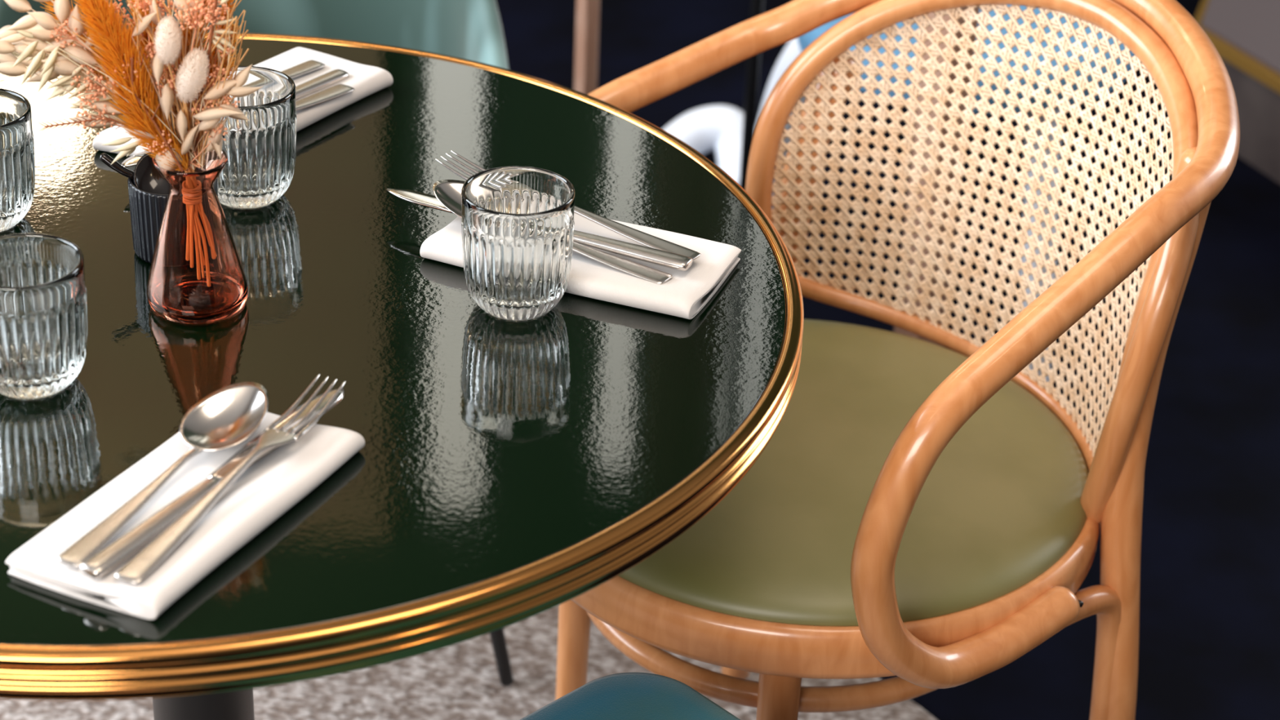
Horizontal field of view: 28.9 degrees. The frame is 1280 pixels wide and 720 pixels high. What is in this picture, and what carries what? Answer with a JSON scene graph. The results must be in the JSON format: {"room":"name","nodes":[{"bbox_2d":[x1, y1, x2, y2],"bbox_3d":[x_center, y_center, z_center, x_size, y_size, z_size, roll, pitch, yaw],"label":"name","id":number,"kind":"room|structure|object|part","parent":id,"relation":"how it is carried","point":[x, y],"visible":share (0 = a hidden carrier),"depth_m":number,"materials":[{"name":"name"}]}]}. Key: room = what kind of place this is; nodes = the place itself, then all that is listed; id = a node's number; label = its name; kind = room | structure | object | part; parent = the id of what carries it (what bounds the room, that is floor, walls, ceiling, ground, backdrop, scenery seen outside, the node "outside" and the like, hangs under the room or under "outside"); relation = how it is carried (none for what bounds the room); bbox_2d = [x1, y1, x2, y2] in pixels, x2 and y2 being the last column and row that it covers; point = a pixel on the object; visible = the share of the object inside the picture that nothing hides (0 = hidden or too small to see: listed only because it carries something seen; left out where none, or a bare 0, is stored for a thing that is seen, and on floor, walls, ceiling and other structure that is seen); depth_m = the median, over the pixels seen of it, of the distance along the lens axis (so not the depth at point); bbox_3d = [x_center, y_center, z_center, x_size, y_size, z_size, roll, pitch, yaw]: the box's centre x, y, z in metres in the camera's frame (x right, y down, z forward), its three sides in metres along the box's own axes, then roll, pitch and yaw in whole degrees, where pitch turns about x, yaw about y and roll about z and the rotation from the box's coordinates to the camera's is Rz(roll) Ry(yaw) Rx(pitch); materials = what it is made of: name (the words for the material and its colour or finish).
{"room":"restaurant","nodes":[
{"label":"restaurant","id":0,"kind":"room"},
{"bbox_2d":[495,0,1279,719],"bbox_3d":[0.429,0.794,1.902,6.800,0.100,6.660,2,30,0],"label":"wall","id":1,"kind":"structure","parent":0,"point":[1209,636],"depth_m":3.10,"materials":[{"name":"blue carpet"}]},
{"bbox_2d":[0,604,937,719],"bbox_3d":[-0.363,0.579,2.109,1.630,0.012,1.630,2,30,0],"label":"floor","id":2,"kind":"structure","parent":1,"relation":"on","point":[460,681],"depth_m":2.53,"materials":[{"name":"grey stone"}]},
{"bbox_2d":[0,0,513,686],"bbox_3d":[-0.423,-0.173,2.610,0.629,0.795,0.614,2,30,0],"label":"tub chair","id":3,"kind":"object","parent":2,"relation":"on","point":[468,29],"visible":0.1,"depth_m":2.73,"materials":[{"name":"teal fabric"}]},
{"bbox_3d":[-0.170,0.162,2.492,0.022,0.346,0.124,-22,38,-37],"label":"leg","id":4,"kind":"part","parent":3,"relation":"part of","materials":[{"name":"black metal"}]},
{"bbox_2d":[0,31,804,719],"bbox_3d":[-0.349,0.256,1.926,0.902,0.730,0.902,2,30,0],"label":"dining table","id":5,"kind":"object","parent":2,"relation":"on","point":[505,472],"visible":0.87,"depth_m":1.62,"materials":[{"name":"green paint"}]},
{"bbox_2d":[0,88,35,231],"bbox_3d":[-0.475,-0.141,1.790,0.077,0.088,0.078,4,30,4],"label":"drinking glass","id":6,"kind":"object","parent":5,"relation":"on","point":[17,162],"visible":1,"depth_m":1.78,"materials":[{"name":"clear glass"}]},
{"bbox_2d":[0,233,87,399],"bbox_3d":[-0.393,-0.025,1.591,0.078,0.088,0.077,-5,30,-14],"label":"drinking glass","id":7,"kind":"object","parent":5,"relation":"on","point":[43,307],"visible":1,"depth_m":1.57,"materials":[{"name":"clear glass"}]},
{"bbox_2d":[92,124,148,156],"bbox_3d":[-0.370,-0.176,1.932,0.081,0.017,0.084,14,31,19],"label":"folded napkin","id":8,"kind":"object","parent":5,"relation":"on","point":[111,134],"visible":0.15,"depth_m":1.91,"materials":[{"name":"white fabric"}]},
{"bbox_2d":[127,169,217,263],"bbox_3d":[-0.331,-0.104,1.768,0.062,0.058,0.062,2,30,0],"label":"ribbed pot","id":9,"kind":"object","parent":5,"relation":"on","point":[146,208],"visible":0.32,"depth_m":1.74,"materials":[{"name":"black ceramic"}]},
{"bbox_2d":[99,152,169,194],"bbox_3d":[-0.353,-0.129,1.748,0.054,0.031,0.031,2,30,0],"label":"spoon","id":10,"kind":"object","parent":9,"relation":"in","point":[146,177],"visible":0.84,"depth_m":1.75,"materials":[{"name":"black metal"}]},
{"bbox_3d":[-0.359,-0.131,1.751,0.041,0.031,0.010,2,30,0],"label":"handle","id":11,"kind":"part","parent":10,"relation":"part of","materials":[{"name":"black"}]},
{"bbox_2d":[133,152,169,194],"bbox_3d":[-0.341,-0.129,1.748,0.029,0.027,0.031,2,30,0],"label":"bowl","id":12,"kind":"object","parent":10,"relation":"on","point":[147,178],"depth_m":1.75,"materials":[{"name":"black"}]},
{"bbox_2d":[5,412,364,619],"bbox_3d":[-0.267,0.083,1.484,0.110,0.017,0.219,15,32,22],"label":"folded napkin","id":13,"kind":"object","parent":5,"relation":"on","point":[267,489],"visible":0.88,"depth_m":1.46,"materials":[{"name":"white fabric"}]},
{"bbox_2d":[56,382,268,567],"bbox_3d":[-0.282,0.065,1.480,0.049,0.018,0.198,15,32,21],"label":"spoon","id":14,"kind":"object","parent":13,"relation":"on","point":[223,420],"visible":1,"depth_m":1.52,"materials":[{"name":"silver metal"}]},
{"bbox_3d":[-0.296,0.084,1.458,0.018,0.008,0.134,15,32,21],"label":"handle","id":15,"kind":"part","parent":14,"relation":"part of","materials":[{"name":"silver metal"}]},
{"bbox_2d":[178,382,268,451],"bbox_3d":[-0.255,0.036,1.532,0.049,0.016,0.068,15,32,21],"label":"bowl","id":16,"kind":"object","parent":14,"relation":"on","point":[223,420],"depth_m":1.54,"materials":[{"name":"silver metal"}]},
{"bbox_2d":[79,387,344,579],"bbox_3d":[-0.250,0.069,1.489,0.018,0.007,0.244,17,33,25],"label":"table knife","id":17,"kind":"object","parent":13,"relation":"on","point":[113,554],"visible":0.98,"depth_m":1.45,"materials":[{"name":"silver metal"}]},
{"bbox_3d":[-0.281,0.095,1.441,0.016,0.007,0.118,17,33,25],"label":"handle","id":18,"kind":"part","parent":17,"relation":"part of","materials":[{"name":"silver metal"}]},
{"bbox_3d":[-0.222,0.045,1.533,0.018,0.002,0.130,18,33,25],"label":"blade","id":19,"kind":"part","parent":17,"relation":"part of","materials":[{"name":"silver metal"}]},
{"bbox_2d":[114,373,345,583],"bbox_3d":[-0.241,0.068,1.478,0.024,0.011,0.226,15,33,20],"label":"fork","id":20,"kind":"object","parent":13,"relation":"on","point":[140,566],"visible":1,"depth_m":1.46,"materials":[{"name":"silver metal"}]},
{"bbox_3d":[-0.253,0.082,1.456,0.024,0.009,0.170,14,33,20],"label":"handle","id":21,"kind":"part","parent":20,"relation":"part of","materials":[{"name":"silver metal"}]},
{"bbox_2d":[146,149,248,324],"bbox_3d":[-0.302,-0.087,1.685,0.069,0.110,0.069,-6,31,-15],"label":"flower vase","id":22,"kind":"object","parent":5,"relation":"on","point":[197,275],"visible":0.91,"depth_m":1.67,"materials":[{"name":"orange glass"}]},
{"bbox_2d":[0,0,262,173],"bbox_3d":[-0.338,-0.157,1.645,0.186,0.235,0.060,2,30,0],"label":"bouquet","id":23,"kind":"object","parent":22,"relation":"in","point":[166,113],"visible":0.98,"depth_m":1.61,"materials":[{"name":"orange plant"}]},
{"bbox_2d":[203,66,296,208],"bbox_3d":[-0.293,-0.162,1.841,0.077,0.088,0.078,15,32,20],"label":"drinking glass","id":24,"kind":"object","parent":5,"relation":"on","point":[260,151],"visible":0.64,"depth_m":1.82,"materials":[{"name":"clear glass"}]},
{"bbox_2d":[253,47,392,131],"bbox_3d":[-0.292,-0.214,2.006,0.109,0.017,0.180,21,34,29],"label":"folded napkin","id":25,"kind":"object","parent":5,"relation":"on","point":[366,80],"visible":0.38,"depth_m":2.03,"materials":[{"name":"white fabric"}]},
{"bbox_2d":[120,69,349,167],"bbox_3d":[-0.314,-0.189,1.942,0.018,0.007,0.244,21,34,30],"label":"table knife","id":26,"kind":"object","parent":25,"relation":"on","point":[333,77],"visible":0.36,"depth_m":2.00,"materials":[{"name":"silver metal"}]},
{"bbox_3d":[-0.348,-0.168,1.901,0.018,0.002,0.130,22,34,30],"label":"blade","id":27,"kind":"part","parent":26,"relation":"part of","materials":[{"name":"silver metal"}]},
{"bbox_3d":[-0.277,-0.212,1.987,0.016,0.007,0.118,22,34,30],"label":"handle","id":28,"kind":"part","parent":26,"relation":"part of","materials":[{"name":"silver metal"}]},
{"bbox_2d":[133,83,354,158],"bbox_3d":[-0.302,-0.184,1.922,0.024,0.011,0.226,21,33,30],"label":"fork","id":29,"kind":"object","parent":25,"relation":"on","point":[338,90],"visible":0.22,"depth_m":1.98,"materials":[{"name":"silver metal"}]},
{"bbox_3d":[-0.285,-0.193,1.943,0.024,0.009,0.170,21,33,30],"label":"handle","id":30,"kind":"part","parent":29,"relation":"part of","materials":[{"name":"silver metal"}]},
{"bbox_2d":[280,59,324,78],"bbox_3d":[-0.323,-0.216,1.975,0.049,0.018,0.198,22,34,30],"label":"spoon","id":31,"kind":"object","parent":25,"relation":"on","point":[310,65],"visible":0.11,"depth_m":2.03,"materials":[{"name":"silver metal"}]},
{"bbox_2d":[461,165,575,320],"bbox_3d":[-0.084,-0.077,1.706,0.077,0.088,0.078,5,30,5],"label":"drinking glass","id":32,"kind":"object","parent":5,"relation":"on","point":[517,224],"visible":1,"depth_m":1.69,"materials":[{"name":"clear glass"}]},
{"bbox_2d":[419,213,741,319],"bbox_3d":[-0.042,-0.079,1.785,0.211,0.018,0.110,14,31,19],"label":"folded napkin","id":33,"kind":"object","parent":5,"relation":"on","point":[687,292],"visible":0.42,"depth_m":1.75,"materials":[{"name":"white fabric"}]},
{"bbox_2d":[386,188,693,271],"bbox_3d":[-0.076,-0.096,1.787,0.244,0.007,0.018,15,32,20],"label":"table knife","id":34,"kind":"object","parent":33,"relation":"on","point":[666,259],"visible":0.64,"depth_m":1.76,"materials":[{"name":"silver metal"}]},
{"bbox_3d":[-0.128,-0.110,1.807,0.130,0.002,0.018,15,32,20],"label":"blade","id":35,"kind":"part","parent":34,"relation":"part of","materials":[{"name":"silver metal"}]},
{"bbox_3d":[-0.018,-0.081,1.766,0.118,0.007,0.016,15,32,20],"label":"handle","id":36,"kind":"part","parent":34,"relation":"part of","materials":[{"name":"silver metal"}]},
{"bbox_2d":[432,179,672,284],"bbox_3d":[-0.065,-0.092,1.773,0.198,0.018,0.049,19,34,25],"label":"spoon","id":37,"kind":"object","parent":33,"relation":"on","point":[447,192],"visible":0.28,"depth_m":1.76,"materials":[{"name":"silver metal"}]},
{"bbox_2d":[432,179,465,217],"bbox_3d":[-0.120,-0.112,1.800,0.068,0.016,0.049,19,34,25],"label":"bowl","id":38,"kind":"object","parent":37,"relation":"on","point":[448,192],"depth_m":1.81,"materials":[{"name":"silver metal"}]},
{"bbox_3d":[-0.037,-0.078,1.762,0.134,0.008,0.018,19,34,25],"label":"handle","id":39,"kind":"part","parent":37,"relation":"part of","materials":[{"name":"silver metal"}]},
{"bbox_2d":[435,150,701,261],"bbox_3d":[-0.053,-0.112,1.806,0.226,0.010,0.024,22,35,27],"label":"fork","id":40,"kind":"object","parent":33,"relation":"on","point":[642,237],"visible":0.5,"depth_m":1.78,"materials":[{"name":"silver metal"}]},
{"bbox_3d":[-0.030,-0.102,1.793,0.170,0.009,0.024,21,35,27],"label":"handle","id":41,"kind":"part","parent":40,"relation":"part of","materials":[{"name":"silver metal"}]},
{"bbox_2d":[520,672,740,719],"bbox_3d":[-0.004,0.493,1.563,0.464,0.699,0.486,-24,39,-38],"label":"chair","id":42,"kind":"object","parent":2,"relation":"on","point":[623,695],"visible":1,"depth_m":1.72,"materials":[{"name":"teal fabric"}]},
{"bbox_2d":[555,0,1239,719],"bbox_3d":[0.172,0.108,2.128,0.580,0.825,0.568,-17,35,-31],"label":"armchair","id":43,"kind":"object","parent":2,"relation":"on","point":[929,516],"visible":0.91,"depth_m":2.04,"materials":[{"name":"brown wood"}]},
{"bbox_3d":[-0.058,0.271,2.236,0.034,0.417,0.034,-17,35,-31],"label":"leg","id":44,"kind":"part","parent":43,"relation":"part of","materials":[{"name":"brown wood"}]},
{"bbox_3d":[0.103,0.393,2.032,0.034,0.417,0.042,13,31,18],"label":"leg","id":45,"kind":"part","parent":43,"relation":"part of","materials":[{"name":"brown wood"}]},
{"bbox_3d":[0.135,0.029,2.393,0.093,0.698,0.067,-17,35,-31],"label":"leg","id":46,"kind":"part","parent":43,"relation":"part of","materials":[{"name":"brown wood"}]},
{"bbox_2d":[618,319,1088,626],"bbox_3d":[0.139,0.077,2.083,0.484,0.044,0.484,-17,35,-31],"label":"seat cushion","id":47,"kind":"object","parent":43,"relation":"on","point":[997,530],"depth_m":1.98,"materials":[{"name":"green leather"}]},
{"bbox_3d":[0.291,0.007,2.185,0.117,0.059,0.412,-20,37,-34],"label":"rail","id":48,"kind":"part","parent":43,"relation":"part of","materials":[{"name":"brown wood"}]},
{"bbox_3d":[0.308,-0.123,2.120,0.160,0.347,0.451,-20,36,-34],"label":"cane panel","id":49,"kind":"part","parent":43,"relation":"part of","materials":[{"name":"wicker"}]},
{"bbox_3d":[0.404,0.184,2.075,0.067,0.762,0.099,1,30,-2],"label":"leg","id":50,"kind":"part","parent":43,"relation":"part of","materials":[{"name":"brown wood"}]},
{"bbox_2d":[573,0,599,94],"bbox_3d":[-0.060,-0.606,3.098,0.023,1.120,0.023,-20,36,-34],"label":"wooden post","id":51,"kind":"object","parent":1,"relation":"on","point":[587,22],"visible":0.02,"depth_m":3.20,"materials":[{"name":"brown wood"}]},
{"bbox_2d":[738,0,764,190],"bbox_3d":[0.202,-1.608,2.571,0.017,3.410,0.037,-3,30,-10],"label":"pole","id":52,"kind":"object","parent":1,"relation":"on","point":[756,6],"visible":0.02,"depth_m":3.29,"materials":[{"name":"brown wood"}]},
{"bbox_2d":[663,4,1134,382],"bbox_3d":[0.335,-0.317,3.306,0.424,0.492,0.808,-8,31,-17],"label":"sign lettering","id":53,"kind":"object","parent":1,"relation":"on","point":[717,128],"visible":0.23,"depth_m":3.03,"materials":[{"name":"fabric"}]},
{"bbox_3d":[0.102,-0.307,3.645,0.178,0.124,0.111,10,30,13],"label":"leg","id":54,"kind":"part","parent":53,"relation":"part of","materials":[{"name":"white paint"}]},
{"bbox_3d":[0.263,-0.342,3.363,0.079,0.459,0.351,-14,34,-27],"label":"leg","id":55,"kind":"part","parent":53,"relation":"part of","materials":[{"name":"white paint"}]},
{"bbox_3d":[0.400,-0.412,3.047,0.417,0.067,0.417,-8,31,-17],"label":"seat","id":56,"kind":"part","parent":53,"relation":"part of","materials":[{"name":"beige wicker"}]},
{"bbox_3d":[0.529,-0.273,3.273,0.040,0.433,0.106,16,32,23],"label":"leg","id":57,"kind":"part","parent":53,"relation":"part of","materials":[{"name":"white paint"}]},
{"bbox_3d":[0.484,-0.139,3.034,0.041,0.433,0.098,-14,33,-27],"label":"leg","id":58,"kind":"part","parent":53,"relation":"part of","materials":[{"name":"white paint"}]},
{"bbox_2d":[893,6,980,346],"bbox_3d":[0.332,-0.343,2.663,0.042,1.120,0.042,-20,36,-34],"label":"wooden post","id":59,"kind":"object","parent":1,"relation":"on","point":[896,330],"visible":0.02,"depth_m":2.72,"materials":[{"name":"brown wood"}]},
{"bbox_2d":[1195,0,1279,183],"bbox_3d":[1.776,-0.244,3.572,2.216,0.158,1.588,16,32,22],"label":"platform","id":60,"kind":"object","parent":1,"relation":"on","point":[1245,34],"visible":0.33,"depth_m":3.75,"materials":[{"name":"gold metal"}]}
]}

